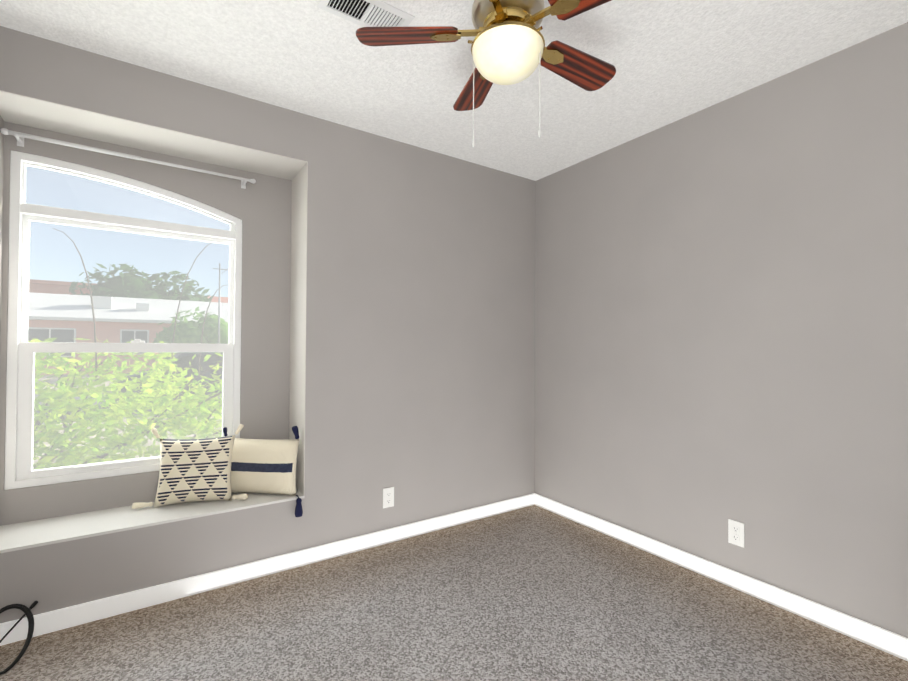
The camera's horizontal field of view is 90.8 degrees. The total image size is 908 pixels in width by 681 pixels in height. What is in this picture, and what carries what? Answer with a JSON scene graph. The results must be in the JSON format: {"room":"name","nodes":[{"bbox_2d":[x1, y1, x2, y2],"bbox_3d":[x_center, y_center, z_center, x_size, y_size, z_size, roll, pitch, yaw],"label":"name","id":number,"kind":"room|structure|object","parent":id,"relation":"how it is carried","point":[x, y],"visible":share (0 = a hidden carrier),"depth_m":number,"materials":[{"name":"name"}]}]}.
{"room":"empty bedroom","nodes":[
{"label":"empty bedroom","id":0,"kind":"room"},
{"bbox_2d":[0,115,4,335],"bbox_3d":[-1.199,-0.036,0.636,0.150,2.440,3.470,1,-1,-34],"label":"wall","id":1,"kind":"structure","parent":0,"point":[2,122],"depth_m":1.99,"materials":[{"name":"grey paint"}]},
{"bbox_2d":[0,26,535,622],"bbox_3d":[-0.747,-0.006,2.749,2.960,2.440,0.470,1,-1,-34],"label":"wall","id":2,"kind":"structure","parent":0,"point":[388,312],"depth_m":2.57,"materials":[{"name":"grey paint"}]},
{"bbox_2d":[4,150,241,489],"bbox_3d":[-1.638,-0.089,2.322,0.963,1.535,0.084,1,-1,-34],"label":"window","id":3,"kind":"structure","parent":2,"relation":"in","point":[22,351],"depth_m":2.23,"materials":[{"name":"white plastic"}]},
{"bbox_2d":[1,128,255,188],"bbox_3d":[-1.567,-0.903,2.268,1.037,0.055,0.084,1,-1,-34],"label":"curtain rod","id":4,"kind":"object","parent":2,"relation":"attached to","point":[19,136],"visible":1,"depth_m":2.15,"materials":[{"name":"white metal"}]},
{"bbox_2d":[0,489,304,552],"bbox_3d":[-1.420,0.839,2.204,1.255,0.012,0.330,1,-1,-34],"label":"sill","id":5,"kind":"structure","parent":2,"relation":"attached to","point":[29,534],"depth_m":2.07,"materials":[{"name":"paint"}]},
{"bbox_2d":[132,424,247,508],"bbox_3d":[-1.341,0.640,2.314,0.520,0.384,0.160,1,-1,-18],"label":"pillow","id":6,"kind":"object","parent":5,"relation":"on","point":[192,470],"visible":0.98,"depth_m":2.27,"materials":[{"name":"fabric"}]},
{"bbox_2d":[223,426,302,516],"bbox_3d":[-1.046,0.697,2.446,0.504,0.465,0.133,0,-1,7],"label":"striped pillow","id":7,"kind":"object","parent":5,"relation":"on","point":[263,465],"visible":0.9,"depth_m":2.40,"materials":[{"name":"fabric"}]},
{"bbox_2d":[0,493,534,645],"bbox_3d":[-0.619,1.169,2.533,2.960,0.085,0.013,1,-1,-34],"label":"baseboard","id":8,"kind":"structure","parent":2,"relation":"attached to","point":[69,617],"depth_m":2.21,"materials":[{"name":"white wood"}]},
{"bbox_2d":[383,487,393,507],"bbox_3d":[-0.393,0.944,2.690,0.071,0.116,0.008,1,-1,-34],"label":"electrical outlet","id":9,"kind":"object","parent":2,"relation":"attached to","point":[388,497],"visible":1,"depth_m":2.69,"materials":[{"name":"white plastic"}]},
{"bbox_2d":[0,505,907,680],"bbox_3d":[0.083,1.253,1.488,3.260,0.100,3.470,1,-1,-34],"label":"floor","id":10,"kind":"structure","parent":0,"point":[533,593],"depth_m":1.88,"materials":[{"name":"carpet"}]},
{"bbox_2d":[0,601,37,674],"bbox_3d":[-1.482,1.112,1.355,0.185,0.160,0.994,1,-1,-34],"label":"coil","id":11,"kind":"object","parent":10,"relation":"on","point":[26,610],"visible":1,"depth_m":1.73,"materials":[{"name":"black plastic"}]},
{"bbox_2d":[0,0,907,180],"bbox_3d":[0.098,-1.287,1.520,3.260,0.100,3.470,1,-1,-34],"label":"ceiling","id":12,"kind":"structure","parent":0,"point":[671,61],"depth_m":1.95,"materials":[{"name":"white paint"}]},
{"bbox_2d":[317,0,414,26],"bbox_3d":[-0.329,-1.232,1.682,0.325,0.010,0.160,1,-1,-34],"label":"ceiling vent","id":13,"kind":"object","parent":12,"relation":"in","point":[371,13],"visible":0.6,"depth_m":1.68,"materials":[{"name":"white metal"}]},
{"bbox_2d":[356,0,615,147],"bbox_3d":[0.221,-0.962,1.593,0.994,0.548,1.034,1,-1,-34],"label":"ceiling fan","id":14,"kind":"object","parent":12,"relation":"hanging from","point":[508,47],"visible":1,"depth_m":1.55,"materials":[{"name":"brown wood"}]},
{"bbox_2d":[535,22,907,637],"bbox_3d":[1.381,0.001,2.372,0.150,2.440,3.470,1,-1,-34],"label":"wall","id":15,"kind":"structure","parent":0,"point":[721,313],"depth_m":2.16,"materials":[{"name":"grey paint"}]},
{"bbox_2d":[535,494,907,660],"bbox_3d":[1.399,1.177,2.174,0.013,0.085,2.837,1,-1,-34],"label":"baseboard","id":16,"kind":"structure","parent":15,"relation":"attached to","point":[887,641],"depth_m":2.13,"materials":[{"name":"white wood"}]},
{"bbox_2d":[728,519,743,547],"bbox_3d":[1.387,0.947,2.201,0.008,0.116,0.071,1,-1,-34],"label":"electrical outlet","id":17,"kind":"object","parent":15,"relation":"attached to","point":[735,532],"visible":1,"depth_m":2.20,"materials":[{"name":"white plastic"}]},
{"label":"outside","id":18,"kind":"structure","parent":0,"visible":0},
{"bbox_2d":[33,373,221,463],"bbox_3d":[-38.611,2.246,61.625,160.000,0.300,139.530,1,-1,-34],"label":"ground","id":19,"kind":"structure","parent":18,"point":[121,431],"depth_m":9.41,"materials":[{"name":"white"}]},
{"bbox_2d":[29,279,95,294],"bbox_3d":[-42.195,-1.717,40.883,19.800,7.050,11.000,1,-1,-34],"label":"house","id":20,"kind":"structure","parent":19,"relation":"on","point":[60,285],"depth_m":39.40,"materials":[{"name":"paint"}]},
{"bbox_2d":[28,228,225,469],"bbox_3d":[-2.927,0.272,3.714,3.759,2.622,2.272,1,-1,-34],"label":"bush","id":21,"kind":"object","parent":19,"relation":"on","point":[121,413],"depth_m":3.44,"materials":[{"name":"green plant"}]},
{"bbox_2d":[28,292,228,374],"bbox_3d":[-20.704,-0.433,27.008,24.000,4.420,10.000,1,-1,-34],"label":"house","id":22,"kind":"structure","parent":19,"relation":"on","point":[113,309],"depth_m":23.82,"materials":[{"name":"pink paint"}]},
{"bbox_2d":[65,263,212,301],"bbox_3d":[-22.200,-2.104,39.904,19.056,8.097,6.750,1,-1,-44],"label":"trees","id":23,"kind":"object","parent":19,"relation":"on","point":[146,281],"depth_m":35.14,"materials":[{"name":"green plant"}]},
{"bbox_2d":[117,352,222,405],"bbox_3d":[-6.372,0.982,12.171,4.450,1.340,1.800,1,-1,-34],"label":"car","id":24,"kind":"object","parent":19,"relation":"on","point":[196,360],"depth_m":11.11,"materials":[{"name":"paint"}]},
{"bbox_2d":[153,308,227,358],"bbox_3d":[-15.175,0.011,21.216,18.262,3.495,3.426,1,-1,-34],"label":"tree","id":25,"kind":"object","parent":19,"relation":"on","point":[194,339],"depth_m":21.78,"materials":[{"name":"green plant"}]},
{"bbox_2d":[207,296,228,302],"bbox_3d":[-26.893,-1.425,48.768,4.600,6.850,8.800,1,-1,-34],"label":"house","id":26,"kind":"structure","parent":19,"relation":"on","point":[224,301],"depth_m":48.06,"materials":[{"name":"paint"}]},
{"bbox_2d":[215,263,228,343],"bbox_3d":[-10.208,-0.816,19.611,0.708,5.120,0.100,1,-1,-34],"label":"utility pole","id":27,"kind":"object","parent":19,"relation":"on","point":[219,304],"depth_m":19.55,"materials":[{"name":"grey"}]}
]}

